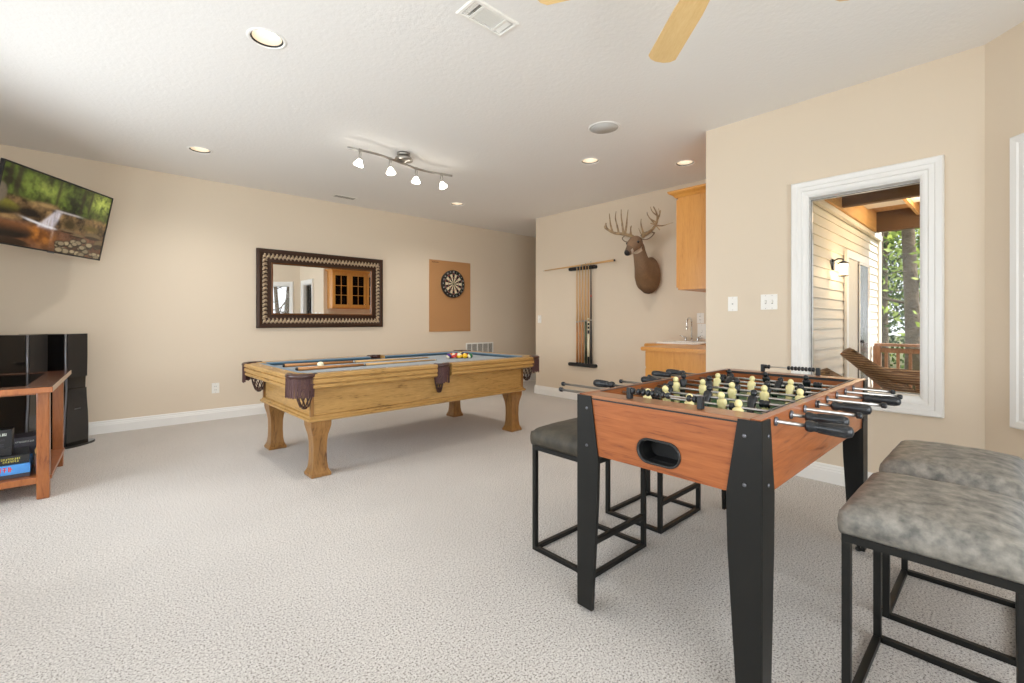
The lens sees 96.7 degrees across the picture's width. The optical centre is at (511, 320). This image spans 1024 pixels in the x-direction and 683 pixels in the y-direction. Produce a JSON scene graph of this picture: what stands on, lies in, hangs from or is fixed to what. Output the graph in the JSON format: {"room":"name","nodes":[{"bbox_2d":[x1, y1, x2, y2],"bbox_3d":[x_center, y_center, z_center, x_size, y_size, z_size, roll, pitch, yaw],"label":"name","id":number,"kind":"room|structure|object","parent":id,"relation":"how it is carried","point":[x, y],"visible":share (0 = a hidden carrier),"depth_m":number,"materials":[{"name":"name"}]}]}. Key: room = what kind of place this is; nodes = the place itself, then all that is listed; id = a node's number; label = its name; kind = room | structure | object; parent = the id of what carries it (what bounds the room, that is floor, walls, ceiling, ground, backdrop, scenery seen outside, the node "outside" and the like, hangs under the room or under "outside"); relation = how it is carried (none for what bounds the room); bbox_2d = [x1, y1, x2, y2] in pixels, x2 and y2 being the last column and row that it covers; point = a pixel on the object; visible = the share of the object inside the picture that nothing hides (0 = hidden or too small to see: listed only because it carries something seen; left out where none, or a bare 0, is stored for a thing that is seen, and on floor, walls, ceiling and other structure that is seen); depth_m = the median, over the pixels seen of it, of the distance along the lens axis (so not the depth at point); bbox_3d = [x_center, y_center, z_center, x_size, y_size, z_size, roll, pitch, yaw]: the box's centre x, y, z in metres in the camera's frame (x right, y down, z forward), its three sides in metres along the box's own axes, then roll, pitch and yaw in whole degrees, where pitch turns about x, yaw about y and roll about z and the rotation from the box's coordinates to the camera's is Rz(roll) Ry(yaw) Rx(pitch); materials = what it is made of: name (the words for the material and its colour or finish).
{"room":"game room","nodes":[
{"label":"game room","id":0,"kind":"room"},
{"bbox_2d":[0,144,535,421],"bbox_3d":[-1.690,-0.233,6.911,9.600,2.745,0.120,0,0,-42],"label":"wall","id":1,"kind":"structure","parent":0,"point":[167,309],"depth_m":5.22,"materials":[{"name":"beige paint"}]},
{"bbox_2d":[0,158,113,260],"bbox_3d":[-4.135,-0.880,3.830,0.714,0.618,1.134,0,0,-8],"label":"television","id":2,"kind":"object","parent":1,"relation":"attached to","point":[41,211],"visible":1,"depth_m":3.77,"materials":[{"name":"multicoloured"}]},
{"bbox_2d":[212,383,218,392],"bbox_3d":[-3.420,0.777,5.251,0.075,0.118,0.009,0,0,-42],"label":"outlet","id":3,"kind":"object","parent":1,"relation":"attached to","point":[215,386],"visible":1,"depth_m":5.25,"materials":[{"name":"white plastic"}]},
{"bbox_2d":[88,373,535,435],"bbox_3d":[-1.644,1.076,6.860,9.300,0.128,0.018,0,0,-42],"label":"baseboard","id":4,"kind":"structure","parent":1,"relation":"attached to","point":[134,423],"depth_m":4.98,"materials":[{"name":"white paint"}]},
{"bbox_2d":[256,248,382,327],"bbox_3d":[-2.491,-0.398,6.073,1.645,0.975,0.042,0,0,-42],"label":"wall mirror","id":5,"kind":"object","parent":1,"relation":"attached to","point":[294,289],"visible":1,"depth_m":6.00,"materials":[{"name":"brown mirror"}]},
{"bbox_2d":[273,264,370,313],"bbox_3d":[-2.497,-0.398,6.079,1.305,0.635,0.006,0,0,-42],"label":"mirror glass","id":6,"kind":"object","parent":5,"relation":"attached to","point":[297,288],"depth_m":6.04,"materials":[{"name":"clear mirror"}]},
{"bbox_2d":[429,259,469,331],"bbox_3d":[-1.007,-0.398,7.444,0.806,1.145,0.013,0,0,-42],"label":"cork board","id":7,"kind":"object","parent":1,"relation":"attached to","point":[446,313],"visible":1,"depth_m":7.38,"materials":[{"name":"brown"}]},
{"bbox_2d":[441,270,464,297],"bbox_3d":[-0.966,-0.600,7.448,0.450,0.450,0.038,0,0,-42],"label":"dartboard","id":8,"kind":"object","parent":7,"relation":"attached to","point":[452,281],"visible":1,"depth_m":7.42,"materials":[{"name":"black"}]},
{"bbox_2d":[466,342,492,351],"bbox_3d":[-0.552,0.500,7.859,0.600,0.250,0.010,0,0,-42],"label":"air vent","id":9,"kind":"object","parent":1,"relation":"in","point":[480,346],"visible":0.59,"depth_m":7.88,"materials":[{"name":"white plastic"}]},
{"bbox_2d":[0,380,1015,682],"bbox_3d":[0.930,1.200,4.030,9.600,0.120,7.910,0,0,-42],"label":"floor","id":10,"kind":"structure","parent":0,"point":[195,552],"depth_m":2.06,"materials":[{"name":"carpet"}]},
{"bbox_2d":[0,334,47,373],"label":"tower speaker","id":11,"kind":"object","parent":10,"relation":"on","point":[23,353],"depth_m":3.78},
{"bbox_2d":[29,334,47,371],"bbox_3d":[-4.062,0.318,3.894,0.024,0.395,0.200,0,0,-12],"label":"grille","id":12,"kind":"object","parent":11,"relation":"attached to","point":[38,344],"depth_m":3.89,"materials":[{"name":"black fabric"}]},
{"bbox_2d":[0,370,70,499],"bbox_3d":[-3.622,0.773,2.970,0.993,0.733,1.242,0,0,-40],"label":"media stand","id":13,"kind":"object","parent":10,"relation":"on","point":[41,384],"visible":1,"depth_m":2.93,"materials":[{"name":"brown wood"}]},
{"bbox_2d":[0,454,32,480],"bbox_3d":[-3.353,0.959,2.898,0.404,0.085,0.284,0,0,-44],"label":"game box","id":14,"kind":"object","parent":13,"relation":"on","point":[21,469],"visible":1,"depth_m":2.90,"materials":[{"name":"blue cardboard"}]},
{"bbox_2d":[0,446,29,465],"bbox_3d":[-3.345,0.888,2.905,0.264,0.055,0.364,0,0,43],"label":"game box","id":15,"kind":"object","parent":14,"relation":"on","point":[21,454],"visible":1,"depth_m":2.92,"materials":[{"name":"black cardboard"}]},
{"bbox_2d":[0,427,13,455],"bbox_3d":[-3.278,0.777,2.898,0.139,0.165,0.074,0,0,-40],"label":"box","id":16,"kind":"object","parent":15,"relation":"on","point":[6,434],"visible":1,"depth_m":2.90,"materials":[{"name":"black cardboard"}]},
{"bbox_2d":[14,431,35,464],"bbox_3d":[-3.417,0.901,3.191,0.184,0.200,0.164,0,0,43],"label":"game box","id":17,"kind":"object","parent":13,"relation":"on","point":[29,438],"visible":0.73,"depth_m":3.15,"materials":[{"name":"black cardboard"}]},
{"bbox_2d":[0,448,64,481],"bbox_3d":[-3.623,1.014,2.970,0.950,0.023,0.840,0,0,-40],"label":"shelf","id":18,"kind":"object","parent":13,"relation":"attached to","point":[56,453],"depth_m":3.09,"materials":[{"name":"brown wood"}]},
{"bbox_2d":[19,333,94,448],"bbox_3d":[-4.166,0.630,4.178,0.490,1.020,0.300,0,0,0],"label":"tower speaker","id":19,"kind":"object","parent":10,"relation":"on","point":[66,351],"visible":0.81,"depth_m":4.14},
{"bbox_2d":[67,333,87,377],"bbox_3d":[-3.999,0.318,4.179,0.024,0.395,0.200,0,0,0],"label":"grille","id":20,"kind":"object","parent":19,"relation":"attached to","point":[77,344],"depth_m":4.18,"materials":[{"name":"black fabric"}]},
{"bbox_2d":[242,350,539,478],"bbox_3d":[-1.050,0.754,4.432,2.524,0.772,1.396,0,0,-44],"label":"pool table","id":21,"kind":"object","parent":10,"relation":"on","point":[318,397],"visible":0.97,"depth_m":3.83,"materials":[{"name":"brown wood"}]},
{"bbox_2d":[266,356,370,364],"bbox_3d":[-1.848,0.390,4.427,0.990,0.030,0.065,0,0,-44],"label":"cushion","id":22,"kind":"object","parent":21,"relation":"on","point":[362,357],"depth_m":4.41,"materials":[{"name":"blue fabric"}]},
{"bbox_2d":[282,357,429,366],"bbox_3d":[-1.436,0.393,4.432,1.480,0.028,0.029,1,0,-43],"label":"stick","id":23,"kind":"object","parent":21,"relation":"on","point":[353,361],"visible":0.95,"depth_m":4.28,"materials":[{"name":"brown wood"}]},
{"bbox_2d":[295,359,436,370],"bbox_3d":[-1.249,0.393,4.137,0.030,0.029,1.383,0,0,44],"label":"stick","id":24,"kind":"object","parent":21,"relation":"on","point":[379,363],"visible":0.98,"depth_m":3.95,"materials":[{"name":"brown wood"}]},
{"bbox_2d":[314,364,421,372],"bbox_3d":[-1.091,0.390,3.635,0.990,0.030,0.065,0,0,-44],"label":"cushion","id":25,"kind":"object","parent":21,"relation":"on","point":[418,364],"depth_m":3.57,"materials":[{"name":"blue fabric"}]},
{"bbox_2d":[383,351,459,357],"bbox_3d":[-1.009,0.390,5.228,0.990,0.030,0.065,0,0,-44],"label":"cushion","id":26,"kind":"object","parent":21,"relation":"on","point":[432,353],"depth_m":5.15,"materials":[{"name":"blue fabric"}]},
{"bbox_2d":[462,351,521,357],"bbox_3d":[-0.242,0.390,5.204,0.065,0.030,1.010,0,0,-44],"label":"cushion","id":27,"kind":"object","parent":21,"relation":"on","point":[474,353],"depth_m":5.15,"materials":[{"name":"blue fabric"}]},
{"bbox_2d":[530,418,645,576],"bbox_3d":[0.390,0.826,2.284,0.471,0.629,0.398,0,0,-42],"label":"counter stool","id":28,"kind":"object","parent":10,"relation":"on","point":[559,439],"visible":0.4,"depth_m":2.23,"materials":[{"name":"black metal"}]},
{"bbox_2d":[530,418,602,457],"bbox_3d":[0.390,0.564,2.284,0.471,0.106,0.398,0,0,-42],"label":"seat cushion","id":29,"kind":"object","parent":28,"relation":"on","point":[559,438],"depth_m":2.17,"materials":[{"name":"grey leather"}]},
{"bbox_2d":[605,460,700,533],"bbox_3d":[0.845,0.825,2.718,0.489,0.629,0.388,0,0,-42],"label":"counter stool","id":30,"kind":"object","parent":10,"relation":"on","point":[662,500],"visible":0.31,"depth_m":2.66,"materials":[{"name":"black metal"}]},
{"bbox_2d":[645,351,705,377],"bbox_3d":[1.829,0.715,4.673,1.200,0.851,0.950,0,0,-42],"label":"base cabinet","id":31,"kind":"object","parent":10,"relation":"on","point":[654,360],"visible":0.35,"depth_m":4.16,"materials":[{"name":"brown wood"}]},
{"bbox_2d":[641,343,705,353],"bbox_3d":[1.809,0.269,4.673,1.235,0.038,0.980,0,0,-42],"label":"countertop","id":32,"kind":"structure","parent":31,"relation":"on","point":[678,348],"depth_m":4.25,"materials":[{"name":"brown wood"}]},
{"bbox_2d":[656,341,705,344],"bbox_3d":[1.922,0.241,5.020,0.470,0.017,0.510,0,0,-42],"label":"sink","id":33,"kind":"object","parent":32,"relation":"in","point":[661,342],"visible":0.77,"depth_m":4.98,"materials":[{"name":"white ceramic"}]},
{"bbox_2d":[680,317,702,340],"bbox_3d":[2.024,0.103,5.187,0.148,0.290,0.273,0,0,-42],"label":"faucet","id":34,"kind":"object","parent":32,"relation":"on","point":[688,318],"visible":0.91,"depth_m":5.19,"materials":[{"name":"silver metal"}]},
{"bbox_2d":[559,364,902,682],"bbox_3d":[0.974,0.693,2.078,1.444,0.894,1.211,0,0,-42],"label":"foosball table","id":35,"kind":"object","parent":10,"relation":"on","point":[741,433],"visible":1,"depth_m":1.56,"materials":[{"name":"brown wood"}]},
{"bbox_2d":[643,440,677,464],"bbox_3d":[0.534,0.452,1.586,0.057,0.068,0.144,0,0,-42],"label":"tray","id":36,"kind":"object","parent":35,"relation":"on","point":[656,452],"depth_m":1.61,"materials":[{"name":"black plastic"}]},
{"bbox_2d":[837,472,1023,682],"bbox_3d":[1.255,0.826,1.348,0.496,0.628,0.393,0,0,-42],"label":"counter stool","id":37,"kind":"object","parent":10,"relation":"on","point":[976,534],"visible":1,"depth_m":1.25,"materials":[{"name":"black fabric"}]},
{"bbox_2d":[837,472,1023,584],"bbox_3d":[1.255,0.564,1.348,0.496,0.106,0.393,0,0,-42],"label":"seat cushion","id":38,"kind":"object","parent":37,"relation":"on","point":[979,533],"depth_m":1.22,"materials":[{"name":"grey leather"}]},
{"bbox_2d":[879,440,1023,666],"bbox_3d":[1.724,0.825,1.776,0.496,0.629,0.396,0,0,-42],"label":"counter stool","id":39,"kind":"object","parent":10,"relation":"on","point":[1001,473],"visible":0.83,"depth_m":1.70,"materials":[{"name":"black"}]},
{"bbox_2d":[879,440,1023,500],"bbox_3d":[1.724,0.564,1.776,0.496,0.106,0.396,0,0,-42],"label":"seat cushion","id":40,"kind":"object","parent":39,"relation":"on","point":[1001,473],"depth_m":1.67,"materials":[{"name":"grey leather"}]},
{"bbox_2d":[0,0,1023,237],"bbox_3d":[0.930,-1.705,4.030,9.600,0.200,7.910,0,0,-42],"label":"ceiling","id":41,"kind":"structure","parent":0,"point":[131,83],"depth_m":3.09,"materials":[{"name":"white paint"}]},
{"bbox_2d":[186,146,212,153],"bbox_3d":[-2.933,-1.665,4.279,0.208,0.130,0.208,0,0,-42],"label":"recessed light","id":42,"kind":"object","parent":41,"relation":"in","point":[197,149],"visible":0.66,"depth_m":4.33,"materials":[{"name":"white paint"}]},
{"bbox_2d":[246,27,286,49],"bbox_3d":[-1.396,-1.665,2.593,0.208,0.130,0.208,0,0,-42],"label":"recessed light","id":43,"kind":"object","parent":41,"relation":"in","point":[262,37],"visible":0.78,"depth_m":2.63,"materials":[{"name":"white paint"}]},
{"bbox_2d":[332,194,357,199],"bbox_3d":[-2.171,-1.602,5.906,0.300,0.007,0.110,0,0,-42],"label":"ceiling vent","id":44,"kind":"object","parent":41,"relation":"in","point":[334,195],"visible":1,"depth_m":5.90,"materials":[{"name":"white plastic"}]},
{"bbox_2d":[347,146,451,188],"bbox_3d":[-1.043,-1.481,4.372,1.124,0.248,0.181,0,0,-42],"label":"track light","id":45,"kind":"object","parent":41,"relation":"attached to","point":[403,157],"visible":1,"depth_m":4.31,"materials":[{"name":"silver metal"}]},
{"bbox_2d":[450,202,464,205],"bbox_3d":[-0.754,-1.665,6.261,0.208,0.130,0.208,0,0,-42],"label":"recessed light","id":46,"kind":"object","parent":41,"relation":"in","point":[452,203],"visible":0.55,"depth_m":6.32,"materials":[{"name":"white paint"}]},
{"bbox_2d":[455,0,519,36],"bbox_3d":[-0.127,-1.621,2.413,0.308,0.049,0.163,0,0,-42],"label":"ceiling vent","id":47,"kind":"object","parent":41,"relation":"in","point":[485,13],"visible":0.98,"depth_m":2.40,"materials":[{"name":"white plastic"}]},
{"bbox_2d":[580,157,600,164],"bbox_3d":[0.784,-1.665,4.574,0.208,0.130,0.208,0,0,-42],"label":"recessed light","id":48,"kind":"object","parent":41,"relation":"in","point":[590,160],"visible":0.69,"depth_m":4.63,"materials":[{"name":"white paint"}]},
{"bbox_2d":[588,121,619,134],"bbox_3d":[0.766,-1.602,3.790,0.264,0.006,0.264,0,0,-42],"label":"ceiling speaker","id":49,"kind":"object","parent":41,"relation":"attached to","point":[603,127],"visible":1,"depth_m":3.77,"materials":[{"name":"white paint"}]},
{"bbox_2d":[590,123,617,133],"bbox_3d":[0.766,-1.602,3.790,0.232,0.004,0.232,0,0,6],"label":"grille","id":50,"kind":"object","parent":49,"relation":"attached to","point":[596,128],"depth_m":3.79,"materials":[{"name":"grey metal"}]},
{"bbox_2d":[674,159,695,166],"bbox_3d":[1.760,-1.665,4.632,0.208,0.130,0.208,0,0,-42],"label":"recessed light","id":51,"kind":"object","parent":41,"relation":"in","point":[682,163],"visible":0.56,"depth_m":4.69,"materials":[{"name":"white paint"}]},
{"bbox_2d":[538,0,847,62],"bbox_3d":[0.761,-1.438,1.565,1.325,0.335,1.306,0,0,-42],"label":"ceiling fan","id":52,"kind":"object","parent":41,"relation":"hanging from","point":[686,14],"visible":1,"depth_m":2.03,"materials":[{"name":"beige wood"}]},
{"bbox_2d":[536,179,705,391],"bbox_3d":[1.614,-0.233,5.894,0.120,2.745,3.551,0,0,-42],"label":"wall","id":53,"kind":"structure","parent":0,"point":[625,318],"depth_m":6.18,"materials":[{"name":"beige paint"}]},
{"bbox_2d":[534,385,579,399],"bbox_3d":[1.250,1.076,6.191,0.018,0.128,2.659,0,0,-42],"label":"baseboard","id":54,"kind":"structure","parent":53,"relation":"attached to","point":[544,390],"depth_m":6.86,"materials":[{"name":"white paint"}]},
{"bbox_2d":[568,265,596,367],"bbox_3d":[0.987,-0.059,6.441,0.072,1.420,0.500,0,0,-42],"label":"cue rack","id":55,"kind":"object","parent":53,"relation":"attached to","point":[592,266],"visible":0.98,"depth_m":6.42,"materials":[{"name":"black wood"}]},
{"bbox_2d":[576,267,577,362],"bbox_3d":[0.927,-0.082,6.487,0.030,1.367,0.031,0,0,-42],"label":"pool cue","id":56,"kind":"object","parent":55,"relation":"in","point":[576,267],"visible":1,"depth_m":6.48,"materials":[{"name":"black wood"}]},
{"bbox_2d":[543,259,614,270],"bbox_3d":[0.914,-0.776,6.442,0.029,0.028,1.300,0,-1,-42],"label":"pool cue","id":57,"kind":"object","parent":55,"relation":"on","point":[612,260],"visible":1,"depth_m":6.28,"materials":[{"name":"black wood"}]},
{"bbox_2d":[579,266,580,362],"bbox_3d":[0.963,-0.089,6.448,0.030,1.382,0.031,0,0,-42],"label":"pool cue","id":58,"kind":"object","parent":55,"relation":"in","point":[579,266],"visible":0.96,"depth_m":6.44,"materials":[{"name":"black wood"}]},
{"bbox_2d":[582,266,583,363],"bbox_3d":[0.998,-0.094,6.410,0.030,1.392,0.031,0,0,-42],"label":"pool cue","id":59,"kind":"object","parent":55,"relation":"in","point":[582,266],"visible":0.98,"depth_m":6.40,"materials":[{"name":"black wood"}]},
{"bbox_2d":[585,263,586,363],"bbox_3d":[1.034,-0.102,6.370,0.030,1.407,0.031,0,0,-42],"label":"pool cue","id":60,"kind":"object","parent":55,"relation":"in","point":[585,263],"visible":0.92,"depth_m":6.36,"materials":[{"name":"black wood"}]},
{"bbox_2d":[587,265,589,363],"bbox_3d":[1.065,-0.086,6.335,0.032,1.377,0.033,0,0,-42],"label":"pool cue","id":61,"kind":"object","parent":55,"relation":"in","point":[588,318],"visible":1,"depth_m":6.33,"materials":[{"name":"black"}]},
{"bbox_2d":[590,261,591,363],"bbox_3d":[1.095,-0.112,6.303,0.030,1.427,0.031,0,0,-42],"label":"pool cue","id":62,"kind":"object","parent":55,"relation":"in","point":[590,261],"visible":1,"depth_m":6.29,"materials":[{"name":"black wood"}]},
{"bbox_2d":[604,206,672,293],"bbox_3d":[1.615,-0.820,5.334,0.660,0.981,0.874,0,0,-42],"label":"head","id":63,"kind":"object","parent":53,"relation":"attached to","point":[647,270],"visible":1,"depth_m":5.39},
{"bbox_2d":[697,313,703,322],"bbox_3d":[2.155,-0.030,5.204,0.009,0.115,0.080,0,0,-42],"label":"outlet","id":64,"kind":"object","parent":53,"relation":"attached to","point":[700,316],"visible":1,"depth_m":5.20,"materials":[{"name":"white plastic"}]},
{"bbox_2d":[697,324,705,338],"bbox_3d":[2.162,0.120,5.191,0.016,0.170,0.100,0,0,-42],"label":"light switch","id":65,"kind":"object","parent":53,"relation":"attached to","point":[701,328],"visible":0.85,"depth_m":5.19,"materials":[{"name":"white plastic"}]},
{"bbox_2d":[706,122,881,387],"bbox_3d":[3.890,-0.210,5.707,5.805,3.200,0.289,0,0,-42],"label":"wall","id":66,"kind":"structure","parent":0,"point":[721,141],"depth_m":3.86,"materials":[{"name":"beige paint"}]},
{"bbox_2d":[667,183,705,291],"bbox_3d":[2.006,-0.728,4.440,1.256,0.895,0.371,0,0,-42],"label":"upper cabinet","id":67,"kind":"object","parent":66,"relation":"attached to","point":[691,202],"visible":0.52,"depth_m":4.04,"materials":[{"name":"brown wood"}]},
{"bbox_2d":[831,258,848,276],"bbox_3d":[3.960,-0.644,5.485,0.117,0.230,0.171,0,0,-42],"label":"wall lantern","id":68,"kind":"object","parent":66,"relation":"attached to","point":[843,265],"visible":1,"depth_m":5.45,"materials":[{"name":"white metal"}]},
{"bbox_2d":[813,200,882,240],"bbox_3d":[4.002,-1.340,5.606,5.535,0.080,0.048,0,0,-42],"label":"trim","id":69,"kind":"structure","parent":66,"relation":"attached to","point":[823,204],"depth_m":5.90,"materials":[{"name":"beige paint"}]},
{"bbox_2d":[825,197,875,231],"bbox_3d":[3.786,-1.510,5.364,4.820,0.300,0.040,0,0,-42],"label":"soffit","id":70,"kind":"object","parent":66,"relation":"attached to","point":[861,214],"visible":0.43,"depth_m":6.24,"materials":[{"name":"brown wood"}]},
{"bbox_2d":[844,249,869,386],"bbox_3d":[4.879,0.280,6.377,1.390,2.420,0.083,0,0,-42],"label":"door","id":71,"kind":"structure","parent":66,"relation":"in","point":[857,282],"depth_m":6.34,"materials":[{"name":"white paint"}]},
{"bbox_2d":[873,202,919,211],"bbox_3d":[5.618,-1.685,3.421,4.985,0.050,5.500,0,0,-42],"label":"ceiling","id":72,"kind":"structure","parent":66,"relation":"attached to","point":[902,206],"depth_m":6.70,"materials":[{"name":"brown wood"}]},
{"bbox_2d":[842,184,919,207],"bbox_3d":[5.869,-1.525,3.602,0.090,0.270,5.430,0,0,-42],"label":"beam","id":73,"kind":"structure","parent":72,"relation":"attached to","point":[911,191],"depth_m":5.28,"materials":[{"name":"brown wood"}]},
{"bbox_2d":[875,208,919,232],"bbox_3d":[7.423,-1.510,5.014,0.090,0.300,5.430,0,0,-42],"label":"beam","id":74,"kind":"structure","parent":72,"relation":"attached to","point":[899,219],"depth_m":6.79,"materials":[{"name":"brown wood"}]},
{"bbox_2d":[902,198,919,214],"bbox_3d":[4.110,-1.600,4.982,4.855,0.120,0.040,0,0,-42],"label":"joist","id":75,"kind":"object","parent":72,"relation":"attached to","point":[915,207],"visible":0.21,"depth_m":6.22,"materials":[{"name":"brown wood"}]},
{"bbox_2d":[736,45,984,472],"bbox_3d":[2.337,-0.233,3.212,0.150,2.745,1.393,0,0,-42],"label":"wall","id":76,"kind":"structure","parent":0,"point":[936,107],"depth_m":2.98,"materials":[{"name":"beige paint"}]},
{"bbox_2d":[728,297,737,310],"bbox_3d":[1.790,-0.136,3.693,0.012,0.118,0.075,0,0,-42],"label":"cable plate","id":77,"kind":"object","parent":76,"relation":"attached to","point":[732,301],"visible":1,"depth_m":3.69,"materials":[{"name":"white plastic"}]},
{"bbox_2d":[761,294,776,309],"bbox_3d":[1.970,-0.144,3.492,0.016,0.118,0.118,0,0,-42],"label":"light switch","id":78,"kind":"object","parent":76,"relation":"attached to","point":[768,301],"visible":1,"depth_m":3.49,"materials":[{"name":"white plastic"}]},
{"bbox_2d":[795,461,872,485],"bbox_3d":[2.191,1.076,3.248,0.018,0.128,1.642,0,0,-42],"label":"baseboard","id":79,"kind":"structure","parent":76,"relation":"attached to","point":[833,474],"depth_m":3.21,"materials":[{"name":"white paint"}]},
{"bbox_2d":[791,154,944,417],"bbox_3d":[2.385,-0.207,3.102,0.146,1.601,0.824,0,0,-42],"label":"window","id":80,"kind":"structure","parent":76,"relation":"in","point":[929,172],"depth_m":2.88,"materials":[{"name":"white paint"}]},
{"bbox_2d":[985,21,1023,459],"bbox_3d":[2.773,-0.233,1.543,0.150,2.745,2.202,0,0,3],"label":"wall","id":81,"kind":"structure","parent":0,"point":[1004,55],"depth_m":2.56,"materials":[{"name":"beige paint"}]},
{"bbox_2d":[1010,133,1023,429],"bbox_3d":[2.760,-0.207,2.064,0.146,1.581,0.833,0,0,3],"label":"window","id":82,"kind":"structure","parent":81,"relation":"in","point":[1016,142],"depth_m":2.44,"materials":[{"name":"white paint"}]},
{"label":"outside","id":83,"kind":"structure","parent":0,"visible":0},
{"bbox_2d":[889,335,904,368],"bbox_3d":[29.479,1.890,26.814,60.300,0.300,90.000,0,0,-42],"label":"ground","id":84,"kind":"structure","parent":83,"point":[899,341],"depth_m":22.12,"materials":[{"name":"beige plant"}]},
{"bbox_2d":[882,229,919,389],"bbox_3d":[8.299,-4.253,10.613,6.809,12.107,6.018,0,0,-42],"label":"tree","id":85,"kind":"object","parent":84,"relation":"on","point":[911,287],"visible":0.03,"depth_m":10.44,"materials":[{"name":"grey plant"}]},
{"bbox_2d":[882,228,919,367],"bbox_3d":[12.423,-4.354,13.613,9.066,12.296,10.356,0,0,-42],"label":"tree","id":86,"kind":"object","parent":84,"relation":"on","point":[885,330],"visible":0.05,"depth_m":13.99,"materials":[{"name":"green plant"}]},
{"bbox_2d":[882,228,919,367],"bbox_3d":[12.456,-2.333,15.514,8.565,8.271,8.121,0,0,-18],"label":"tree","id":87,"kind":"object","parent":84,"relation":"on","point":[891,340],"visible":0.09,"depth_m":14.96,"materials":[{"name":"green plant"}]},
{"bbox_2d":[882,228,919,326],"bbox_3d":[8.037,-2.417,10.701,5.058,8.418,4.690,0,0,32],"label":"tree","id":88,"kind":"object","parent":84,"relation":"on","point":[894,233],"visible":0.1,"depth_m":10.50,"materials":[{"name":"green plant"}]},
{"bbox_2d":[888,230,919,334],"bbox_3d":[15.298,-4.500,15.875,10.592,12.587,9.935,0,0,-26],"label":"tree","id":89,"kind":"object","parent":84,"relation":"on","point":[893,241],"visible":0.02,"depth_m":15.17,"materials":[{"name":"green plant"}]},
{"bbox_2d":[888,229,919,343],"bbox_3d":[16.802,-5.513,18.892,11.654,14.619,12.758,0,0,43],"label":"tree","id":90,"kind":"object","parent":84,"relation":"on","point":[915,229],"visible":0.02,"depth_m":19.65,"materials":[{"name":"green plant"}]},
{"bbox_2d":[889,229,919,343],"bbox_3d":[16.541,-6.078,20.218,11.752,15.744,12.709,0,0,-42],"label":"tree","id":91,"kind":"object","parent":84,"relation":"on","point":[917,229],"visible":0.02,"depth_m":19.73,"materials":[{"name":"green plant"}]},
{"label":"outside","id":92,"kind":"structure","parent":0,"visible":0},
{"bbox_3d":[5.858,1.355,3.639,5.635,0.070,5.500,0,0,-42],"label":"floor","id":93,"kind":"structure","parent":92,"visible":0},
{"bbox_2d":[814,368,919,392],"bbox_3d":[3.321,0.862,3.840,1.288,0.834,0.810,0,0,36],"label":"wicker chair","id":94,"kind":"object","parent":93,"relation":"on","point":[825,372],"visible":0.02,"depth_m":4.21,"materials":[{"name":"brown wicker"}]},
{"bbox_2d":[840,348,919,391],"bbox_3d":[3.948,0.777,4.380,1.288,0.988,0.810,0,0,32],"label":"wicker chair","id":95,"kind":"object","parent":93,"relation":"on","point":[886,378],"visible":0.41,"depth_m":4.36,"materials":[{"name":"brown wicker"}]},
{"bbox_2d":[873,343,919,388],"bbox_3d":[7.309,0.835,5.266,0.140,0.970,4.955,0,0,-42],"label":"porch railing","id":96,"kind":"object","parent":93,"relation":"on","point":[878,350],"visible":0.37,"depth_m":6.91,"materials":[{"name":"brown wood"}]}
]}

